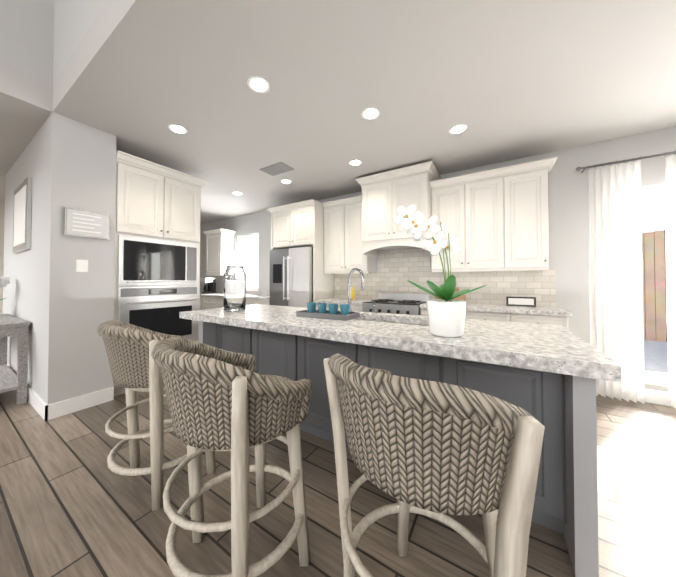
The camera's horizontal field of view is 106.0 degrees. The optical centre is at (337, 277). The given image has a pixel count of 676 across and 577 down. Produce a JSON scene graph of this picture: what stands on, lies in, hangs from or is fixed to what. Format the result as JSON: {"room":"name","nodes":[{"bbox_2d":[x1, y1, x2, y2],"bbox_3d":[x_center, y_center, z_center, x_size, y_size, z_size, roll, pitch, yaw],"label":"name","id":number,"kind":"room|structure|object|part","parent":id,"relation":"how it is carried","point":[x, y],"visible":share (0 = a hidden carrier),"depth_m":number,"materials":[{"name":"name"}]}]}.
{"room":"kitchen","nodes":[
{"label":"kitchen","id":0,"kind":"room"},
{"bbox_2d":[0,201,4,313],"bbox_3d":[-7.346,-0.098,3.306,0.150,2.720,10.050,-1,-1,32],"label":"wall","id":1,"kind":"structure","parent":0,"point":[2,209],"depth_m":4.80,"materials":[{"name":"beige paint"}]},
{"bbox_2d":[0,0,53,83],"bbox_3d":[-4.313,-3.079,-0.435,0.150,2.630,6.800,-1,-1,32],"label":"wall","id":2,"kind":"structure","parent":0,"point":[27,36],"depth_m":2.16,"materials":[{"name":"grey paint"}]},
{"bbox_2d":[3,0,116,404],"bbox_3d":[-0.355,-1.570,1.182,10.000,5.600,0.450,-1,-1,32],"label":"wall","id":3,"kind":"structure","parent":0,"point":[58,302],"depth_m":2.42,"materials":[{"name":"grey paint"}]},
{"bbox_2d":[13,177,31,252],"bbox_3d":[-3.562,-0.669,2.865,0.800,0.750,0.031,-1,-1,32],"label":"framed picture","id":4,"kind":"object","parent":3,"relation":"attached to","point":[22,217],"visible":1,"depth_m":2.75,"materials":[{"name":"silver metal"}]},
{"bbox_2d":[7,364,47,420],"bbox_3d":[-3.631,1.192,2.891,2.586,0.130,0.016,-1,-1,32],"label":"baseboard","id":5,"kind":"structure","parent":3,"relation":"attached to","point":[36,402],"depth_m":2.40,"materials":[{"name":"white wood"}]},
{"bbox_2d":[45,387,113,420],"bbox_3d":[-2.420,1.184,2.407,0.016,0.130,0.466,-1,-1,32],"label":"baseboard","id":6,"kind":"structure","parent":3,"relation":"attached to","point":[66,407],"depth_m":2.38,"materials":[{"name":"white wood"}]},
{"bbox_2d":[76,259,87,271],"bbox_3d":[-2.428,-0.108,2.418,0.009,0.115,0.080,-1,-1,32],"label":"light switch","id":7,"kind":"object","parent":3,"relation":"attached to","point":[81,265],"visible":1,"depth_m":2.41,"materials":[{"name":"white plastic"}]},
{"bbox_2d":[64,207,109,239],"bbox_3d":[-2.401,-0.508,2.445,0.030,0.255,0.315,-1,-1,32],"label":"sign","id":8,"kind":"object","parent":3,"relation":"attached to","point":[84,223],"visible":1,"depth_m":2.43,"materials":[{"name":"silver metal"}]},
{"bbox_2d":[0,390,675,576],"bbox_3d":[-2.231,1.273,0.006,12.400,0.120,10.250,-1,-1,32],"label":"floor","id":9,"kind":"structure","parent":0,"point":[72,504],"depth_m":1.33,"materials":[{"name":"brown wood"}]},
{"bbox_2d":[0,314,29,404],"bbox_3d":[-3.753,0.854,2.715,1.310,0.800,0.408,-1,-1,32],"label":"console table","id":10,"kind":"object","parent":9,"relation":"on","point":[10,379],"visible":1,"depth_m":2.53,"materials":[{"name":"grey wood"}]},
{"bbox_2d":[0,276,9,299],"bbox_3d":[-4.013,0.181,2.890,0.437,0.549,0.358,-1,-1,32],"label":"orchid","id":11,"kind":"object","parent":10,"relation":"on","point":[4,281],"visible":1,"depth_m":2.96,"materials":[{"name":"white plant"}]},
{"bbox_2d":[97,320,215,510],"bbox_3d":[-1.091,0.748,1.584,0.680,0.981,0.606,-1,-1,40],"label":"stool","id":12,"kind":"object","parent":9,"relation":"on","point":[134,368],"visible":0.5,"depth_m":1.34,"materials":[{"name":"wicker"}]},
{"bbox_2d":[113,150,208,395],"bbox_3d":[-2.281,-0.019,3.187,0.691,2.560,0.970,-1,-1,32],"label":"tall cabinet","id":13,"kind":"object","parent":9,"relation":"on","point":[157,253],"visible":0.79,"depth_m":2.95,"materials":[{"name":"white wood"}]},
{"bbox_2d":[117,286,197,340],"bbox_3d":[-2.045,0.463,2.993,0.093,0.710,0.840,-1,-1,32],"label":"oven","id":14,"kind":"object","parent":13,"relation":"in","point":[154,308],"depth_m":2.97,"materials":[{"name":"silver metal"}]},
{"bbox_2d":[118,235,198,284],"bbox_3d":[-2.057,-0.177,3.010,0.066,0.530,0.840,-1,-1,32],"label":"microwave","id":15,"kind":"object","parent":13,"relation":"in","point":[142,259],"depth_m":2.95,"materials":[{"name":"silver metal"}]},
{"bbox_2d":[151,337,311,576],"bbox_3d":[-0.434,0.741,1.096,0.606,0.981,0.679,1,-1,-44],"label":"stool","id":16,"kind":"object","parent":9,"relation":"on","point":[235,404],"visible":1,"depth_m":0.87,"materials":[{"name":"wicker"}]},
{"bbox_2d":[200,228,268,309],"bbox_3d":[-2.361,0.104,5.567,3.050,2.385,0.651,-1,-1,32],"label":"cabinet","id":17,"kind":"object","parent":9,"relation":"on","point":[219,250],"visible":0.33,"depth_m":5.82,"materials":[{"name":"white wood"}]},
{"bbox_2d":[200,292,268,299],"bbox_3d":[-2.359,0.397,5.567,3.050,0.040,0.642,-1,-1,32],"label":"countertop","id":18,"kind":"structure","parent":17,"relation":"on","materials":[{"name":"stone"}]},
{"bbox_2d":[267,199,333,307],"bbox_3d":[-0.699,0.028,4.492,1.040,2.505,0.733,-1,-1,32],"label":"tall cabinet","id":19,"kind":"object","parent":9,"relation":"on","point":[299,277],"visible":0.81,"depth_m":4.20,"materials":[{"name":"white wood"}]},
{"bbox_2d":[338,304,360,310],"bbox_3d":[0.328,0.832,3.914,0.428,0.880,0.617,-1,-1,32],"label":"base cabinet","id":20,"kind":"object","parent":9,"relation":"on","point":[355,307],"depth_m":3.61,"materials":[{"name":"white wood"}]},
{"bbox_2d":[361,300,426,315],"bbox_3d":[0.827,0.812,3.573,0.760,0.910,0.632,-1,-1,32],"label":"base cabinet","id":21,"kind":"object","parent":9,"relation":"on","point":[408,309],"depth_m":3.28,"materials":[{"name":"silver metal"}]},
{"bbox_2d":[313,296,360,303],"bbox_3d":[0.140,0.373,4.022,0.856,0.040,0.642,-1,-1,32],"label":"countertop","id":22,"kind":"structure","parent":21,"relation":"on","point":[338,299],"depth_m":3.84,"materials":[{"name":"grey stone"}]},
{"bbox_2d":[351,287,354,299],"bbox_3d":[0.237,0.252,4.016,0.070,0.200,0.070,-1,-1,32],"label":"bottle","id":23,"kind":"object","parent":22,"relation":"on","point":[352,291],"depth_m":3.99,"materials":[{"name":"yellow plastic"}]},
{"bbox_2d":[365,300,424,303],"bbox_3d":[0.808,0.348,3.548,0.720,0.013,0.507,-1,-1,32],"label":"cooktop","id":24,"kind":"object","parent":21,"relation":"on","point":[366,301],"depth_m":3.46,"materials":[{"name":"metal"}]},
{"bbox_2d":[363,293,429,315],"bbox_3d":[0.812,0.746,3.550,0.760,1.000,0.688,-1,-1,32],"label":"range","id":25,"kind":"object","parent":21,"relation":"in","point":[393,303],"depth_m":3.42,"materials":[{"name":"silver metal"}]},
{"bbox_2d":[421,304,571,315],"bbox_3d":[1.763,0.358,3.019,1.400,0.040,0.642,-1,-1,32],"label":"countertop","id":26,"kind":"structure","parent":21,"relation":"on","point":[521,309],"depth_m":2.72,"materials":[{"name":"grey stone"}]},
{"bbox_3d":[2.121,0.282,2.955,0.280,0.109,0.023,-1,-1,32],"label":"counter sign frame","id":27,"kind":"part","parent":26,"relation":"part of","materials":[{"name":"black plastic"}]},
{"bbox_2d":[196,320,598,576],"bbox_3d":[0.034,0.814,2.081,2.820,0.861,0.769,-1,-1,32],"label":"kitchen island","id":28,"kind":"object","parent":9,"relation":"on","point":[546,375],"depth_m":1.25,"materials":[{"name":"wood"}]},
{"bbox_2d":[179,304,621,382],"bbox_3d":[-0.013,0.353,2.050,2.920,0.058,0.945,-1,-1,32],"label":"island countertop","id":29,"kind":"structure","parent":28,"relation":"on","point":[533,347],"depth_m":1.37,"materials":[{"name":"grey stone"}]},
{"bbox_2d":[223,266,245,311],"bbox_3d":[-1.028,0.110,2.542,0.210,0.440,0.210,-1,-1,32],"label":"glass jar","id":30,"kind":"object","parent":29,"relation":"on","point":[234,298],"visible":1,"depth_m":2.46,"materials":[{"name":"clear glass"}]},
{"bbox_2d":[296,302,359,320],"bbox_3d":[-0.085,0.270,2.086,0.480,0.106,0.220,-1,-1,32],"label":"tray","id":31,"kind":"object","parent":29,"relation":"on","point":[332,313],"visible":1,"depth_m":2.03,"materials":[{"name":"silver metal"}]},
{"bbox_2d":[348,268,364,311],"bbox_3d":[0.172,0.121,2.361,0.244,0.413,0.198,-1,-1,32],"label":"faucet","id":32,"kind":"object","parent":29,"relation":"on","point":[354,269],"depth_m":2.37,"materials":[{"name":"silver metal"}]},
{"bbox_2d":[371,300,376,313],"bbox_3d":[0.318,0.266,2.282,0.044,0.120,0.098,-1,-1,32],"label":"soap dispenser","id":33,"kind":"object","parent":29,"relation":"on","point":[374,307],"depth_m":2.29,"materials":[{"name":"silver metal"}]},
{"bbox_2d":[393,204,486,337],"bbox_3d":[0.578,-0.049,1.440,0.471,0.725,0.404,-1,-1,32],"label":"orchid","id":34,"kind":"object","parent":29,"relation":"on","point":[446,315],"visible":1,"depth_m":1.39,"materials":[{"name":"white plant"}]},
{"bbox_2d":[421,308,427,315],"bbox_3d":[1.369,0.822,3.270,0.460,0.880,0.617,-1,-1,32],"label":"base cabinet","id":35,"kind":"object","parent":9,"relation":"on","point":[424,311],"depth_m":3.11,"materials":[{"name":"white wood"}]},
{"bbox_2d":[323,353,544,576],"bbox_3d":[0.277,0.737,0.856,0.680,0.981,0.606,-1,-1,44],"label":"stool","id":36,"kind":"object","parent":9,"relation":"on","point":[438,451],"visible":1,"depth_m":0.61,"materials":[{"name":"wicker"}]},
{"bbox_2d":[465,312,512,321],"bbox_3d":[1.761,0.819,3.028,0.460,0.880,0.617,-1,-1,32],"label":"base cabinet","id":37,"kind":"object","parent":9,"relation":"on","point":[494,316],"depth_m":2.74,"materials":[{"name":"white wood"}]},
{"bbox_2d":[513,312,571,329],"bbox_3d":[2.152,0.815,2.787,0.460,0.880,0.617,-1,-1,32],"label":"base cabinet","id":38,"kind":"object","parent":9,"relation":"on","point":[551,320],"depth_m":2.51,"materials":[{"name":"white wood"}]},
{"bbox_2d":[0,0,675,223],"bbox_3d":[-2.179,-1.630,0.135,12.000,0.250,10.050,-1,-1,32],"label":"ceiling","id":39,"kind":"structure","parent":0,"point":[505,80],"depth_m":1.99,"materials":[{"name":"paint"}]},
{"bbox_2d":[168,124,187,133],"bbox_3d":[-1.584,-1.466,2.522,0.170,0.004,0.170,-1,-1,32],"label":"recessed light","id":40,"kind":"object","parent":39,"relation":"in","point":[177,128],"visible":1,"depth_m":2.52,"materials":[{"name":"white"}]},
{"bbox_2d":[247,76,269,92],"bbox_3d":[-0.607,-1.475,1.953,0.170,0.004,0.170,-1,-1,32],"label":"recessed light","id":41,"kind":"object","parent":39,"relation":"in","point":[258,84],"visible":1,"depth_m":1.95,"materials":[{"name":"white"}]},
{"bbox_2d":[260,162,293,175],"bbox_3d":[-0.824,-1.447,3.427,0.400,0.015,0.240,-1,-1,32],"label":"ceiling vent","id":42,"kind":"object","parent":39,"relation":"in","point":[277,169],"visible":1,"depth_m":3.40,"materials":[{"name":"grey metal"}]},
{"bbox_2d":[280,179,291,183],"bbox_3d":[-0.786,-1.446,3.850,0.170,0.004,0.170,-1,-1,32],"label":"recessed light","id":43,"kind":"object","parent":39,"relation":"in","point":[285,181],"visible":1,"depth_m":3.84,"materials":[{"name":"white"}]},
{"bbox_2d":[349,159,361,165],"bbox_3d":[0.223,-1.455,3.239,0.170,0.004,0.170,-1,-1,32],"label":"recessed light","id":44,"kind":"object","parent":39,"relation":"in","point":[355,162],"visible":1,"depth_m":3.23,"materials":[{"name":"white"}]},
{"bbox_2d":[361,107,379,119],"bbox_3d":[0.295,-1.470,2.289,0.170,0.004,0.170,-1,-1,32],"label":"recessed light","id":45,"kind":"object","parent":39,"relation":"in","point":[370,113],"visible":1,"depth_m":2.28,"materials":[{"name":"white"}]},
{"bbox_2d":[449,124,467,133],"bbox_3d":[1.191,-1.466,2.523,0.170,0.004,0.170,-1,-1,32],"label":"recessed light","id":46,"kind":"object","parent":39,"relation":"in","point":[458,128],"visible":1,"depth_m":2.52,"materials":[{"name":"white"}]},
{"bbox_2d":[200,126,675,391],"bbox_3d":[0.424,-0.082,4.323,12.000,2.720,0.150,-1,-1,32],"label":"wall","id":47,"kind":"structure","parent":0,"point":[568,221],"depth_m":2.88,"materials":[{"name":"grey paint"}]},
{"bbox_2d":[236,233,259,290],"bbox_3d":[-2.063,-0.330,5.819,0.880,1.280,0.145,-1,-1,32],"label":"window","id":48,"kind":"structure","parent":47,"relation":"in","point":[238,254],"depth_m":6.01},
{"bbox_2d":[323,196,376,271],"bbox_3d":[0.192,-0.657,4.179,0.796,1.145,0.347,-1,-1,32],"label":"upper cabinet","id":49,"kind":"object","parent":47,"relation":"attached to","point":[344,251],"depth_m":4.03,"materials":[{"name":"white wood"}]},
{"bbox_2d":[361,162,436,247],"bbox_3d":[0.869,-0.947,3.647,0.920,0.930,0.547,-1,-1,32],"label":"upper cabinet","id":50,"kind":"object","parent":47,"relation":"attached to","point":[381,196],"depth_m":3.42,"materials":[{"name":"white wood"}]},
{"bbox_2d":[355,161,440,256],"bbox_3d":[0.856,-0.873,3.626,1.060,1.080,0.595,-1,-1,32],"label":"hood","id":51,"kind":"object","parent":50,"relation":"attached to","point":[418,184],"depth_m":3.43,"materials":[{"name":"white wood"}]},
{"bbox_2d":[335,248,555,306],"bbox_3d":[1.224,-0.056,3.729,3.015,0.850,0.012,-1,-1,32],"label":"backsplash","id":52,"kind":"structure","parent":47,"relation":"attached to","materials":[{"name":"tile"}]},
{"bbox_2d":[429,168,504,271],"bbox_3d":[1.653,-0.670,3.276,0.800,1.145,0.347,-1,-1,32],"label":"upper cabinet","id":53,"kind":"object","parent":47,"relation":"attached to","point":[496,220],"depth_m":3.08,"materials":[{"name":"white wood"}]},
{"bbox_2d":[505,160,548,271],"bbox_3d":[2.163,-0.675,2.961,0.400,1.145,0.347,-1,-1,32],"label":"upper cabinet","id":54,"kind":"object","parent":47,"relation":"attached to","point":[526,185],"depth_m":2.81,"materials":[{"name":"white wood"}]},
{"bbox_2d":[576,150,675,172],"bbox_3d":[3.853,-1.182,2.041,2.928,0.048,0.152,-1,-1,32],"label":"curtain rod","id":55,"kind":"object","parent":47,"relation":"attached to","point":[621,161],"visible":1,"depth_m":2.57,"materials":[{"name":"silver metal"}]},
{"bbox_2d":[588,160,644,403],"bbox_3d":[2.825,0.039,2.595,0.380,2.375,0.095,-1,-1,32],"label":"curtain","id":56,"kind":"object","parent":55,"relation":"hanging from","point":[615,264],"visible":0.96,"depth_m":2.58,"materials":[{"name":"white fabric"}]},
{"bbox_2d":[665,155,675,407],"bbox_3d":[3.301,0.035,2.300,0.420,2.375,0.095,-1,-1,32],"label":"panel","id":57,"kind":"object","parent":55,"relation":"hanging from","point":[670,171],"visible":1,"depth_m":2.41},
{"bbox_2d":[641,184,668,386],"bbox_3d":[3.943,0.059,2.101,2.360,1.990,0.145,-1,-1,32],"label":"window","id":58,"kind":"structure","parent":47,"relation":"in","point":[653,378],"depth_m":2.55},
{"bbox_2d":[645,389,668,405],"bbox_3d":[4.021,1.178,1.983,3.440,0.130,0.016,-1,-1,32],"label":"baseboard","id":59,"kind":"structure","parent":47,"relation":"attached to","point":[657,397],"depth_m":2.51,"materials":[{"name":"white wood"}]},
{"label":"outside","id":60,"kind":"structure","parent":0,"visible":0},
{"bbox_2d":[643,340,667,373],"bbox_3d":[3.929,1.414,8.071,18.000,0.120,9.950,-1,-1,32],"label":"ground","id":61,"kind":"structure","parent":60,"point":[655,356],"depth_m":4.16,"materials":[{"name":"concrete"}]},
{"bbox_2d":[642,229,666,341],"bbox_3d":[7.686,0.158,4.650,12.007,2.290,0.150,-1,-1,32],"label":"fence","id":62,"kind":"object","parent":61,"relation":"on","point":[654,295],"visible":0.15,"depth_m":5.27,"materials":[{"name":"brown wood"}]}
]}

